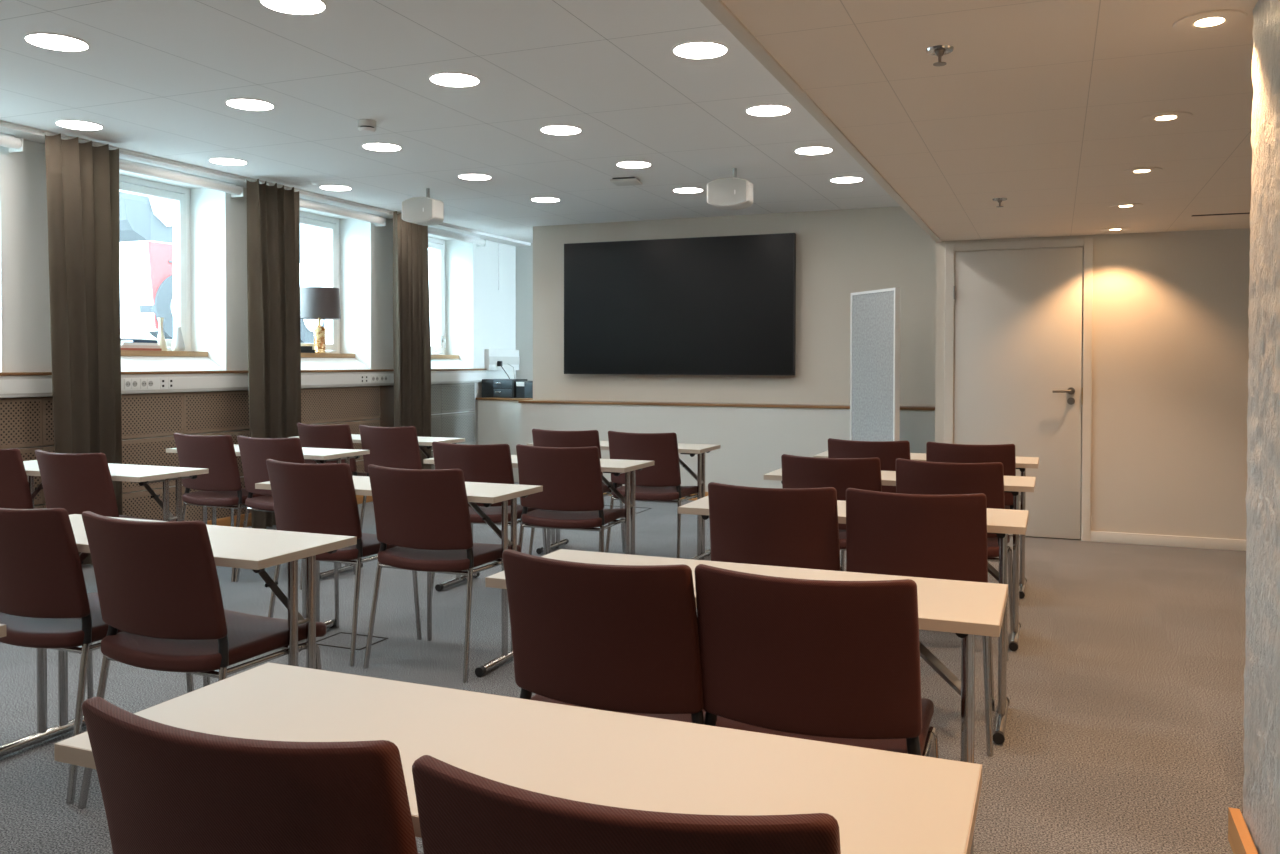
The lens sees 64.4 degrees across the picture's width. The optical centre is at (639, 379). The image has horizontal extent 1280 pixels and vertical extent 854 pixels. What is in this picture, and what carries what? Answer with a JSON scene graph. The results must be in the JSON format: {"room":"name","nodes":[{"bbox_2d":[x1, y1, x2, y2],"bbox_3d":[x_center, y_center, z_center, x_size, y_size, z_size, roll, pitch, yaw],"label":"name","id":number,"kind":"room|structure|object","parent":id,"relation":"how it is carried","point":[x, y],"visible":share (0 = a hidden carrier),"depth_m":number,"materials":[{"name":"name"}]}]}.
{"room":"conference room","nodes":[
{"label":"conference room","id":0,"kind":"room"},
{"bbox_2d":[0,139,515,505],"bbox_3d":[-4.234,-0.157,5.665,0.520,2.850,13.700,0,1,22],"label":"wall","id":1,"kind":"structure","parent":0,"point":[479,316],"depth_m":7.79,"materials":[{"name":"white paint"}]},
{"bbox_2d":[0,132,23,152],"bbox_3d":[-3.950,-1.398,5.481,0.125,0.100,1.248,0,1,22],"label":"roller blind","id":2,"kind":"object","parent":1,"relation":"attached to","point":[14,144],"visible":1,"depth_m":5.99,"materials":[{"name":"white paint"}]},
{"bbox_2d":[0,397,42,507],"bbox_3d":[-3.908,0.640,5.772,0.013,1.052,1.116,0,1,22],"label":"radiator cover","id":3,"kind":"object","parent":1,"relation":"attached to","point":[20,418],"visible":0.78,"depth_m":6.17,"materials":[{"name":"brown wood"}]},
{"bbox_2d":[42,392,183,519],"bbox_3d":[-3.490,0.624,6.800,0.013,1.052,1.096,0,1,22],"label":"radiator cover","id":4,"kind":"object","parent":1,"relation":"attached to","point":[152,414],"visible":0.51,"depth_m":7.00,"materials":[{"name":"brown wood"}]},
{"bbox_2d":[119,174,207,356],"bbox_3d":[-3.630,-0.814,7.261,0.265,1.288,1.150,0,1,22],"label":"window","id":5,"kind":"structure","parent":1,"relation":"in","point":[179,196],"depth_m":7.71,"materials":[{"name":"white paint"}]},
{"bbox_2d":[171,327,184,350],"bbox_3d":[-3.442,-0.306,7.578,0.096,0.182,0.096,0,1,22],"label":"vase","id":6,"kind":"object","parent":5,"relation":"on","point":[178,344],"visible":0.88,"depth_m":7.55,"materials":[{"name":"grey ceramic"}]},
{"bbox_2d":[119,158,243,197],"bbox_3d":[-3.282,-1.424,7.119,0.125,0.100,1.248,0,1,22],"label":"roller blind","id":7,"kind":"object","parent":1,"relation":"attached to","point":[124,165],"visible":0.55,"depth_m":7.14,"materials":[{"name":"white fabric"}]},
{"bbox_2d":[183,390,250,520],"bbox_3d":[-3.067,0.607,7.837,0.013,1.052,1.136,0,1,22],"label":"radiator cover","id":8,"kind":"object","parent":1,"relation":"attached to","point":[213,411],"visible":0.21,"depth_m":7.59,"materials":[{"name":"brown wood"}]},
{"bbox_2d":[0,370,485,397],"bbox_3d":[-3.030,0.011,7.856,0.058,0.129,7.060,0,1,22],"label":"cable trunking","id":9,"kind":"object","parent":1,"relation":"attached to","point":[34,385],"visible":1,"depth_m":7.45,"materials":[{"name":"grey plastic"}]},
{"bbox_2d":[0,369,486,375],"bbox_3d":[-3.046,-0.064,7.861,0.085,0.019,7.060,0,1,22],"label":"trim","id":10,"kind":"structure","parent":1,"relation":"attached to","point":[363,370],"depth_m":7.36,"materials":[{"name":"brown wood"}]},
{"bbox_2d":[0,123,530,245],"bbox_3d":[-3.928,-1.513,5.465,0.217,0.130,13.600,0,1,22],"label":"trim","id":11,"kind":"structure","parent":1,"relation":"attached to","point":[31,135],"depth_m":7.47,"materials":[{"name":"white paint"}]},
{"bbox_2d":[207,495,372,526],"bbox_3d":[-4.166,1.128,5.107,0.017,0.100,12.680,0,1,22],"label":"baseboard","id":12,"kind":"structure","parent":1,"relation":"attached to","point":[226,521],"depth_m":7.80,"materials":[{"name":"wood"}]},
{"bbox_2d":[299,211,354,357],"bbox_3d":[-2.965,-0.840,8.890,0.265,1.288,1.150,0,1,22],"label":"window","id":13,"kind":"structure","parent":1,"relation":"in","point":[331,225],"depth_m":9.35,"materials":[{"name":"white paint"}]},
{"bbox_2d":[300,287,340,352],"bbox_3d":[-2.837,-0.525,9.005,0.364,0.575,0.364,0,1,22],"label":"table lamp","id":14,"kind":"object","parent":13,"relation":"on","point":[320,303],"visible":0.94,"depth_m":8.87,"materials":[{"name":"grey fabric"}]},
{"bbox_2d":[301,386,379,472],"bbox_3d":[-2.633,0.591,8.902,0.013,1.052,1.156,0,1,22],"label":"radiator cover","id":15,"kind":"object","parent":1,"relation":"attached to","point":[335,404],"visible":0.29,"depth_m":8.95,"materials":[{"name":"brown wood"}]},
{"bbox_2d":[299,198,385,226],"bbox_3d":[-2.618,-1.450,8.749,0.125,0.100,1.248,0,1,22],"label":"roller blind","id":16,"kind":"object","parent":1,"relation":"attached to","point":[303,203],"visible":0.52,"depth_m":8.75,"materials":[{"name":"white paint"}]},
{"bbox_2d":[380,385,393,426],"bbox_3d":[-2.356,0.528,9.577,0.015,0.953,0.290,0,1,22],"label":"trim","id":17,"kind":"structure","parent":1,"relation":"attached to","point":[386,392],"depth_m":9.52,"materials":[{"name":"brown wood"}]},
{"bbox_2d":[431,384,440,469],"bbox_3d":[-2.167,0.572,10.045,0.013,1.052,0.706,0,1,22],"label":"radiator cover","id":18,"kind":"object","parent":1,"relation":"attached to","point":[435,388],"visible":0.22,"depth_m":10.27,"materials":[{"name":"grey metal"}]},
{"bbox_2d":[428,237,458,358],"bbox_3d":[-2.297,-0.866,10.529,0.265,1.288,1.150,0,1,22],"label":"window","id":19,"kind":"structure","parent":1,"relation":"in","point":[438,245],"depth_m":10.99,"materials":[{"name":"white paint"}]},
{"bbox_2d":[428,226,485,246],"bbox_3d":[-1.950,-1.476,10.388,0.125,0.100,1.248,0,1,22],"label":"roller blind","id":20,"kind":"object","parent":1,"relation":"attached to","point":[479,242],"visible":0.59,"depth_m":10.44,"materials":[{"name":"white fabric"}]},
{"bbox_2d":[441,383,474,444],"bbox_3d":[-1.910,0.562,10.675,0.013,1.052,0.646,0,1,22],"label":"radiator cover","id":21,"kind":"object","parent":1,"relation":"attached to","point":[457,397],"visible":0.62,"depth_m":10.67,"materials":[{"name":"grey metal"}]},
{"bbox_2d":[485,349,519,378],"bbox_3d":[-1.372,-0.080,11.401,0.448,0.525,0.680,0,1,22],"label":"outlet box","id":22,"kind":"object","parent":1,"relation":"attached to","point":[495,359],"visible":0.83,"depth_m":11.40,"materials":[{"name":"white plastic"}]},
{"bbox_2d":[0,0,899,242],"bbox_3d":[-1.619,-1.508,4.524,4.764,0.100,13.600,0,1,22],"label":"ceiling","id":23,"kind":"structure","parent":0,"point":[158,77],"depth_m":5.33,"materials":[{"name":"white paint"}]},
{"bbox_2d":[23,32,89,50],"bbox_3d":[-2.511,-1.454,4.381,0.248,0.006,0.248,0,1,22],"label":"recessed light","id":24,"kind":"object","parent":23,"relation":"in","point":[53,41],"visible":1,"depth_m":4.37,"materials":[{"name":"white paint"}]},
{"bbox_2d":[55,120,102,129],"bbox_3d":[-3.259,-1.481,5.911,0.248,0.006,0.248,0,1,22],"label":"recessed light","id":25,"kind":"object","parent":23,"relation":"in","point":[73,124],"visible":1,"depth_m":5.89,"materials":[{"name":"white paint"}]},
{"bbox_2d":[0,120,476,231],"bbox_3d":[-4.044,-1.462,4.865,0.015,0.012,12.400,0,1,22],"label":"rail","id":26,"kind":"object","parent":23,"relation":"attached to","point":[3,122],"depth_m":7.11,"materials":[{"name":"white metal"}]},
{"bbox_2d":[44,133,122,564],"bbox_3d":[-3.422,-0.169,6.263,0.128,2.618,0.515,0,1,22],"label":"curtain","id":27,"kind":"object","parent":26,"relation":"hanging from","point":[82,179],"visible":0.72,"depth_m":6.25,"materials":[{"name":"fabric"}]},
{"bbox_2d":[245,179,300,528],"bbox_3d":[-2.800,-0.193,7.791,0.126,2.618,0.554,0,1,22],"label":"curtain","id":28,"kind":"object","parent":26,"relation":"hanging from","point":[273,215],"visible":0.8,"depth_m":7.77,"materials":[{"name":"fabric"}]},
{"bbox_2d":[389,211,430,469],"bbox_3d":[-2.130,-0.220,9.433,0.128,2.618,0.500,0,1,22],"label":"curtain","id":29,"kind":"object","parent":26,"relation":"hanging from","point":[411,299],"visible":0.79,"depth_m":9.42,"materials":[{"name":"fabric"}]},
{"bbox_2d":[225,98,274,109],"bbox_3d":[-2.083,-1.471,5.432,0.248,0.006,0.248,0,1,22],"label":"recessed light","id":30,"kind":"object","parent":23,"relation":"in","point":[241,103],"visible":1,"depth_m":5.43,"materials":[{"name":"white paint"}]},
{"bbox_2d":[259,0,326,14],"bbox_3d":[-1.330,-1.444,3.900,0.248,0.006,0.248,0,1,22],"label":"recessed light","id":31,"kind":"object","parent":23,"relation":"in","point":[301,7],"visible":1,"depth_m":3.93,"materials":[{"name":"white paint"}]},
{"bbox_2d":[358,119,375,132],"bbox_3d":[-1.560,-1.447,5.811,0.104,0.064,0.104,0,1,22],"label":"smoke detector","id":32,"kind":"object","parent":23,"relation":"attached to","point":[365,125],"visible":1,"depth_m":5.77,"materials":[{"name":"white plastic"}]},
{"bbox_2d":[362,142,401,150],"bbox_3d":[-1.649,-1.488,6.497,0.248,0.006,0.248,0,1,22],"label":"recessed light","id":33,"kind":"object","parent":23,"relation":"in","point":[377,146],"visible":1,"depth_m":6.48,"materials":[{"name":"white paint"}]},
{"bbox_2d":[402,188,443,225],"bbox_3d":[-1.709,-1.376,8.047,0.310,0.286,0.198,0,1,22],"label":"ceiling speaker","id":34,"kind":"object","parent":23,"relation":"hanging from","point":[426,211],"visible":1,"depth_m":7.96,"materials":[{"name":"grey plastic"}]},
{"bbox_2d":[402,198,431,221],"bbox_3d":[-1.742,-1.334,7.966,0.274,0.185,0.015,0,1,22],"label":"grille","id":35,"kind":"object","parent":34,"relation":"attached to","point":[413,209],"depth_m":7.96,"materials":[{"name":"grey plastic"}]},
{"bbox_2d":[429,72,479,86],"bbox_3d":[-0.902,-1.461,4.951,0.248,0.006,0.248,0,1,22],"label":"recessed light","id":36,"kind":"object","parent":23,"relation":"in","point":[452,79],"visible":1,"depth_m":4.94,"materials":[{"name":"white paint"}]},
{"bbox_2d":[540,125,581,134],"bbox_3d":[-0.468,-1.478,6.016,0.248,0.006,0.248,0,1,22],"label":"recessed light","id":37,"kind":"object","parent":23,"relation":"in","point":[550,129],"visible":1,"depth_m":6.00,"materials":[{"name":"white paint"}]},
{"bbox_2d":[672,41,727,58],"bbox_3d":[0.265,-1.451,4.475,0.248,0.006,0.248,0,1,22],"label":"recessed light","id":38,"kind":"object","parent":23,"relation":"in","point":[692,49],"visible":1,"depth_m":4.46,"materials":[{"name":"white paint"}]},
{"bbox_2d":[707,168,752,209],"bbox_3d":[0.644,-1.357,7.196,0.310,0.286,0.198,0,1,22],"label":"ceiling speaker","id":39,"kind":"object","parent":23,"relation":"hanging from","point":[731,193],"visible":1,"depth_m":7.11,"materials":[{"name":"grey plastic"}]},
{"bbox_2d":[708,178,745,204],"bbox_3d":[0.611,-1.315,7.115,0.274,0.185,0.015,0,1,22],"label":"grille","id":40,"kind":"object","parent":39,"relation":"attached to","point":[722,191],"depth_m":7.11,"materials":[{"name":"grey plastic"}]},
{"bbox_2d":[745,104,790,115],"bbox_3d":[0.699,-1.468,5.540,0.248,0.006,0.248,0,1,22],"label":"recessed light","id":41,"kind":"object","parent":23,"relation":"in","point":[766,109],"visible":1,"depth_m":5.54,"materials":[{"name":"white paint"}]},
{"bbox_2d":[794,146,832,154],"bbox_3d":[1.124,-1.484,6.582,0.248,0.006,0.248,0,1,22],"label":"recessed light","id":42,"kind":"object","parent":23,"relation":"in","point":[810,150],"visible":1,"depth_m":6.57,"materials":[{"name":"white paint"}]},
{"bbox_2d":[516,243,532,380],"bbox_3d":[0.694,-0.237,10.999,5.620,2.850,0.100,0,1,22],"label":"wall","id":43,"kind":"structure","parent":0,"point":[524,254],"depth_m":11.76,"materials":[{"name":"white paint"}]},
{"bbox_2d":[0,482,1245,853],"bbox_3d":[-0.172,1.254,3.978,8.500,0.100,13.600,0,1,22],"label":"floor","id":44,"kind":"structure","parent":0,"point":[1124,730],"depth_m":4.08,"materials":[{"name":"carpet"}]},
{"bbox_2d":[0,448,42,508],"bbox_3d":[-3.151,0.753,5.242,0.507,0.852,0.555,0,1,22],"label":"chair","id":45,"kind":"object","parent":44,"relation":"on","point":[15,493],"visible":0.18,"depth_m":4.98,"materials":[{"name":"brown leather"}]},
{"bbox_2d":[0,508,193,803],"bbox_3d":[-1.777,0.789,3.224,0.507,0.852,0.555,1,1,23],"label":"chair","id":46,"kind":"object","parent":44,"relation":"on","point":[45,602],"visible":0.66,"depth_m":2.98,"materials":[{"name":"brown fabric"}]},
{"bbox_2d":[35,450,183,520],"bbox_3d":[-2.605,0.758,5.008,0.507,0.852,0.555,1,1,23],"label":"chair","id":47,"kind":"object","parent":44,"relation":"on","point":[75,483],"visible":0.34,"depth_m":4.76,"materials":[{"name":"brown leather"}]},
{"bbox_2d":[23,460,208,521],"bbox_3d":[-2.810,0.810,5.165,1.210,0.732,0.430,0,1,22],"label":"folding table","id":48,"kind":"object","parent":44,"relation":"on","point":[143,475],"visible":0.43,"depth_m":5.02,"materials":[{"name":"white laminate"}]},
{"bbox_2d":[0,514,356,756],"bbox_3d":[-1.509,0.846,3.172,1.210,0.732,0.430,0,1,22],"label":"folding table","id":49,"kind":"object","parent":44,"relation":"on","point":[255,549],"visible":0.45,"depth_m":3.05,"materials":[{"name":"white laminate"}]},
{"bbox_2d":[78,511,325,808],"bbox_3d":[-1.277,0.794,2.996,0.507,0.852,0.555,1,1,24],"label":"chair","id":50,"kind":"object","parent":44,"relation":"on","point":[158,584],"visible":0.93,"depth_m":2.78,"materials":[{"name":"brown leather"}]},
{"bbox_2d":[174,433,263,581],"bbox_3d":[-2.482,0.739,6.189,0.507,0.852,0.555,1,1,25],"label":"chair","id":51,"kind":"object","parent":44,"relation":"on","point":[221,487],"visible":0.76,"depth_m":5.95,"materials":[{"name":"brown leather"}]},
{"bbox_2d":[82,696,420,853],"bbox_3d":[-0.409,0.822,1.419,0.507,0.852,0.555,0,1,20],"label":"chair","id":52,"kind":"object","parent":44,"relation":"on","point":[166,789],"visible":1,"depth_m":1.16,"materials":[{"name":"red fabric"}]},
{"bbox_2d":[166,444,369,579],"bbox_3d":[-2.291,0.793,6.266,1.210,0.732,0.430,0,1,22],"label":"folding table","id":53,"kind":"object","parent":44,"relation":"on","point":[319,455],"visible":0.32,"depth_m":6.11,"materials":[{"name":"white laminate"}]},
{"bbox_2d":[235,435,355,589],"bbox_3d":[-2.021,0.743,5.979,0.507,0.852,0.555,1,1,24],"label":"chair","id":54,"kind":"object","parent":44,"relation":"on","point":[254,452],"visible":0.43,"depth_m":5.78,"materials":[{"name":"brown leather"}]},
{"bbox_2d":[297,423,366,475],"bbox_3d":[-2.090,0.723,7.206,0.507,0.852,0.555,1,1,25],"label":"chair","id":55,"kind":"object","parent":44,"relation":"on","point":[311,436],"visible":0.31,"depth_m":6.95,"materials":[{"name":"brown leather"}]},
{"bbox_2d":[266,459,421,665],"bbox_3d":[-1.330,0.768,4.553,0.507,0.852,0.555,1,1,25],"label":"chair","id":56,"kind":"object","parent":44,"relation":"on","point":[307,498],"visible":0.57,"depth_m":4.32,"materials":[{"name":"brown leather"}]},
{"bbox_2d":[288,434,464,464],"bbox_3d":[-1.879,0.777,7.264,1.210,0.732,0.430,0,1,22],"label":"folding table","id":57,"kind":"object","parent":44,"relation":"on","point":[423,441],"visible":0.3,"depth_m":7.09,"materials":[{"name":"white laminate"}]},
{"bbox_2d":[359,425,421,531],"bbox_3d":[-1.606,0.727,7.009,0.507,0.852,0.555,1,1,23],"label":"chair","id":58,"kind":"object","parent":44,"relation":"on","point":[392,447],"visible":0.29,"depth_m":6.77,"materials":[{"name":"brown leather"}]},
{"bbox_2d":[255,476,542,676],"bbox_3d":[-1.062,0.825,4.474,1.210,0.732,0.430,0,1,22],"label":"folding table","id":59,"kind":"object","parent":44,"relation":"on","point":[488,494],"visible":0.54,"depth_m":4.32,"materials":[{"name":"white laminate"}]},
{"bbox_2d":[363,464,520,682],"bbox_3d":[-0.829,0.772,4.332,0.507,0.852,0.555,1,1,23],"label":"chair","id":60,"kind":"object","parent":44,"relation":"on","point":[425,514],"visible":0.9,"depth_m":4.11,"materials":[{"name":"brown fabric"}]},
{"bbox_2d":[432,441,546,593],"bbox_3d":[-0.824,0.752,5.578,0.507,0.852,0.555,0,1,19],"label":"chair","id":61,"kind":"object","parent":44,"relation":"on","point":[488,463],"visible":0.41,"depth_m":5.33,"materials":[{"name":"brown leather"}]},
{"bbox_2d":[476,397,532,481],"bbox_3d":[-1.059,0.636,11.169,1.180,0.893,0.895,0,1,22],"label":"base cabinet","id":62,"kind":"object","parent":44,"relation":"on","point":[499,419],"visible":0.25,"depth_m":10.87,"materials":[{"name":"grey wood"}]},
{"bbox_2d":[482,379,526,397],"bbox_3d":[-1.480,0.090,11.091,0.390,0.199,0.342,0,1,22],"label":"drawer box","id":63,"kind":"object","parent":62,"relation":"on","point":[491,388],"visible":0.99,"depth_m":10.94,"materials":[{"name":"black"}]},
{"bbox_2d":[516,381,532,397],"bbox_3d":[-1.165,0.102,10.969,0.235,0.182,0.290,0,1,22],"label":"box","id":64,"kind":"object","parent":62,"relation":"on","point":[526,391],"visible":0.5,"depth_m":10.84,"materials":[{"name":"black"}]},
{"bbox_2d":[54,662,981,853],"bbox_3d":[-0.181,0.878,1.403,1.210,0.732,0.430,0,1,22],"label":"folding table","id":65,"kind":"object","parent":44,"relation":"on","point":[880,801],"visible":0.67,"depth_m":1.40,"materials":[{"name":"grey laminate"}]},
{"bbox_2d":[424,455,653,590],"bbox_3d":[-0.559,0.807,5.614,1.210,0.732,0.430,0,1,22],"label":"folding table","id":66,"kind":"object","parent":44,"relation":"on","point":[616,466],"visible":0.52,"depth_m":5.48,"materials":[{"name":"white laminate"}]},
{"bbox_2d":[516,444,624,553],"bbox_3d":[-0.357,0.755,5.409,0.507,0.852,0.555,0,1,18],"label":"chair","id":67,"kind":"object","parent":44,"relation":"on","point":[571,497],"visible":0.9,"depth_m":5.19,"materials":[{"name":"brown leather"}]},
{"bbox_2d":[529,428,624,554],"bbox_3d":[-0.409,0.734,6.672,0.507,0.852,0.555,0,1,18],"label":"chair","id":68,"kind":"object","parent":44,"relation":"on","point":[541,438],"visible":0.19,"depth_m":6.43,"materials":[{"name":"brown leather"}]},
{"bbox_2d":[502,549,705,724],"bbox_3d":[-0.014,0.806,2.419,0.507,0.852,0.555,1,1,24],"label":"chair","id":69,"kind":"object","parent":44,"relation":"on","point":[614,638],"visible":0.59,"depth_m":2.19,"materials":[{"name":"brown leather"}]},
{"bbox_2d":[527,441,720,559],"bbox_3d":[-0.110,0.789,6.716,1.210,0.732,0.430,0,1,22],"label":"folding table","id":70,"kind":"object","parent":44,"relation":"on","point":[692,450],"visible":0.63,"depth_m":6.57,"materials":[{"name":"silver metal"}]},
{"bbox_2d":[412,755,840,853],"bbox_3d":[0.043,0.826,1.235,0.507,0.852,0.555,0,1,19],"label":"chair","id":71,"kind":"object","parent":44,"relation":"on","point":[460,811],"visible":1,"depth_m":0.98,"materials":[{"name":"brown leather"}]},
{"bbox_2d":[605,431,703,559],"bbox_3d":[0.093,0.739,6.457,0.507,0.852,0.555,0,1,22],"label":"chair","id":72,"kind":"object","parent":44,"relation":"on","point":[660,482],"visible":0.76,"depth_m":6.23,"materials":[{"name":"brown leather"}]},
{"bbox_2d":[485,549,1007,853],"bbox_3d":[0.255,0.860,2.513,1.210,0.732,0.430,0,1,22],"label":"folding table","id":73,"kind":"object","parent":44,"relation":"on","point":[966,609],"visible":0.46,"depth_m":2.37,"materials":[{"name":"white laminate"}]},
{"bbox_2d":[708,482,840,570],"bbox_3d":[0.527,0.785,3.742,0.507,0.852,0.555,0,1,20],"label":"chair","id":74,"kind":"object","parent":44,"relation":"on","point":[784,527],"visible":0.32,"depth_m":3.50,"materials":[{"name":"brown leather"}]},
{"bbox_2d":[695,564,938,757],"bbox_3d":[0.403,0.809,2.271,0.507,0.852,0.555,0,1,20],"label":"chair","id":75,"kind":"object","parent":44,"relation":"on","point":[838,662],"visible":0.7,"depth_m":2.04,"materials":[{"name":"brown fabric"}]},
{"bbox_2d":[781,454,881,550],"bbox_3d":[0.948,0.767,4.845,0.507,0.852,0.555,0,1,22],"label":"chair","id":76,"kind":"object","parent":44,"relation":"on","point":[842,474],"visible":0.19,"depth_m":4.60,"materials":[{"name":"brown leather"}]},
{"bbox_2d":[678,496,1028,743],"bbox_3d":[0.781,0.840,3.758,1.210,0.732,0.430,0,1,22],"label":"folding table","id":77,"kind":"object","parent":44,"relation":"on","point":[1000,522],"visible":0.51,"depth_m":3.56,"materials":[{"name":"white laminate"}]},
{"bbox_2d":[828,438,910,570],"bbox_3d":[1.353,0.751,5.846,0.507,0.852,0.555,1,1,24],"label":"chair","id":78,"kind":"object","parent":44,"relation":"on","point":[887,452],"visible":0.14,"depth_m":5.59,"materials":[{"name":"brown leather"}]},
{"bbox_2d":[850,288,899,440],"bbox_3d":[1.863,0.214,8.100,0.360,1.850,0.660,0,1,-19],"label":"board","id":79,"kind":"object","parent":44,"relation":"on","point":[874,314],"visible":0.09,"depth_m":8.06,"materials":[{"name":"white"}]},
{"bbox_2d":[764,468,1035,650],"bbox_3d":[1.234,0.823,4.856,1.210,0.732,0.430,0,1,22],"label":"folding table","id":80,"kind":"object","parent":44,"relation":"on","point":[1014,485],"visible":0.35,"depth_m":4.66,"materials":[{"name":"white laminate"}]},
{"bbox_2d":[846,488,994,755],"bbox_3d":[0.983,0.788,3.584,0.507,0.852,0.555,0,1,20],"label":"chair","id":81,"kind":"object","parent":44,"relation":"on","point":[898,534],"visible":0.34,"depth_m":3.35,"materials":[{"name":"brown leather"}]},
{"bbox_2d":[813,451,1038,598],"bbox_3d":[1.644,0.807,5.861,1.210,0.732,0.430,0,1,22],"label":"folding table","id":82,"kind":"object","parent":44,"relation":"on","point":[1022,463],"visible":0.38,"depth_m":5.66,"materials":[{"name":"silver metal"}]},
{"bbox_2d":[896,458,1012,660],"bbox_3d":[1.431,0.772,4.638,0.507,0.852,0.555,1,1,24],"label":"chair","id":83,"kind":"object","parent":44,"relation":"on","point":[912,476],"visible":0.25,"depth_m":4.40,"materials":[{"name":"brown leather"}]},
{"bbox_2d":[926,442,1019,605],"bbox_3d":[1.834,0.756,5.628,0.507,0.852,0.555,0,1,20],"label":"chair","id":84,"kind":"object","parent":44,"relation":"on","point":[935,451],"visible":0.2,"depth_m":5.37,"materials":[{"name":"brown leather"}]},
{"bbox_2d":[533,206,935,406],"bbox_3d":[0.821,-0.213,9.609,4.075,2.650,0.120,0,1,22],"label":"wall","id":85,"kind":"structure","parent":0,"point":[844,252],"depth_m":9.25,"materials":[{"name":"white paint"}]},
{"bbox_2d":[564,233,795,374],"bbox_3d":[0.341,-0.694,9.669,2.318,1.287,0.116,0,1,22],"label":"wall screen","id":86,"kind":"object","parent":85,"relation":"attached to","point":[719,305],"visible":1,"depth_m":9.58,"materials":[{"name":"black"}]},
{"bbox_2d":[518,400,934,410],"bbox_3d":[0.736,0.230,9.442,4.090,0.022,0.264,0,1,22],"label":"trim","id":87,"kind":"structure","parent":85,"relation":"attached to","point":[519,401],"depth_m":9.42,"materials":[{"name":"brown wood"}]},
{"bbox_2d":[521,403,934,491],"bbox_3d":[0.749,0.678,9.452,4.076,0.873,0.249,0,1,22],"label":"wall panel","id":88,"kind":"object","parent":85,"relation":"attached to","point":[753,441],"visible":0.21,"depth_m":9.29,"materials":[{"name":"grey paint"}]},
{"bbox_2d":[721,0,1257,240],"bbox_3d":[1.793,-1.230,1.976,3.390,0.560,11.450,0,1,22],"label":"ceiling","id":89,"kind":"structure","parent":0,"point":[1039,106],"depth_m":3.56,"materials":[{"name":"white paint"}]},
{"bbox_2d":[699,0,941,241],"bbox_3d":[0.372,-1.246,3.042,0.046,0.568,12.350,0,1,22],"label":"trim","id":90,"kind":"structure","parent":89,"relation":"attached to","point":[717,8],"depth_m":3.43,"materials":[{"name":"beige paint"}]},
{"bbox_2d":[926,45,953,65],"bbox_3d":[0.877,-0.946,2.975,0.080,0.048,0.080,0,1,22],"label":"sprinkler","id":91,"kind":"object","parent":89,"relation":"attached to","point":[939,51],"visible":1,"depth_m":2.97,"materials":[{"name":"silver metal"}]},
{"bbox_2d":[1140,111,1192,122],"bbox_3d":[1.959,-0.976,3.787,0.176,0.005,0.176,0,1,22],"label":"recessed light","id":92,"kind":"object","parent":89,"relation":"in","point":[1164,117],"visible":1,"depth_m":3.78,"materials":[{"name":"beige paint"}]},
{"bbox_2d":[1172,10,1247,32],"bbox_3d":[1.526,-0.959,2.726,0.176,0.005,0.176,0,1,22],"label":"recessed light","id":93,"kind":"object","parent":89,"relation":"in","point":[1208,21],"visible":1,"depth_m":2.72,"materials":[{"name":"beige paint"}]},
{"bbox_2d":[1080,287,1082,528],"bbox_3d":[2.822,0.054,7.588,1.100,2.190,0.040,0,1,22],"label":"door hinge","id":94,"kind":"structure","parent":0,"point":[1082,287],"depth_m":7.41,"materials":[{"name":"white paint"}]},
{"bbox_2d":[935,228,1249,539],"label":"wall","id":95,"kind":"structure","parent":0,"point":[1170,320],"depth_m":7.09,"materials":[{"name":"white paint"}]},
{"bbox_2d":[944,238,1092,540],"bbox_3d":[2.759,0.067,7.459,1.013,2.168,0.128,0,1,22],"label":"door","id":96,"kind":"structure","parent":95,"relation":"attached to","point":[1018,313],"depth_m":7.42,"materials":[{"name":"beige paint"}]},
{"bbox_2d":[1090,531,1245,550],"bbox_3d":[4.312,1.127,6.836,2.355,0.075,0.018,0,1,22],"label":"baseboard","id":97,"kind":"structure","parent":95,"relation":"attached to","point":[1095,536],"depth_m":7.08,"materials":[{"name":"beige paint"}]},
{"bbox_2d":[1243,0,1279,853],"bbox_3d":[1.541,0.146,1.903,0.493,2.190,1.496,0,1,22],"label":"wall pillar","id":98,"kind":"structure","parent":0,"point":[1261,744],"depth_m":2.45,"materials":[{"name":"white paint"}]},
{"bbox_2d":[1228,807,1257,853],"bbox_3d":[1.303,1.196,2.023,0.026,0.085,1.495,0,1,22],"label":"baseboard","id":99,"kind":"structure","parent":98,"relation":"attached to","point":[1239,837],"depth_m":2.61,"materials":[{"name":"brown wood"}]},
{"label":"outside","id":100,"kind":"structure","parent":0,"visible":0},
{"bbox_2d":[123,338,431,352],"bbox_3d":[-7.851,-0.399,18.314,15.630,0.200,40.000,0,1,22],"label":"street","id":101,"kind":"structure","parent":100,"point":[123,338],"depth_m":7.71,"materials":[{"name":"grey asphalt"}]},
{"bbox_2d":[119,192,172,338],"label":"window","id":102,"kind":"structure","parent":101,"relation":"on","point":[146,223],"depth_m":9.79,"materials":[{"name":"white"}]},
{"bbox_2d":[121,249,431,345],"bbox_3d":[-9.073,-1.866,17.709,0.200,2.750,42.000,0,1,22],"label":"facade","id":103,"kind":"object","parent":101,"relation":"on","point":[429,250],"visible":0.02,"depth_m":26.36,"materials":[{"name":"white"}]},
{"bbox_2d":[300,225,324,342],"bbox_3d":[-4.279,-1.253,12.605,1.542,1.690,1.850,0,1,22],"label":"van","id":104,"kind":"object","parent":101,"relation":"on","point":[312,239],"visible":0.11,"depth_m":11.81,"materials":[{"name":"white"}]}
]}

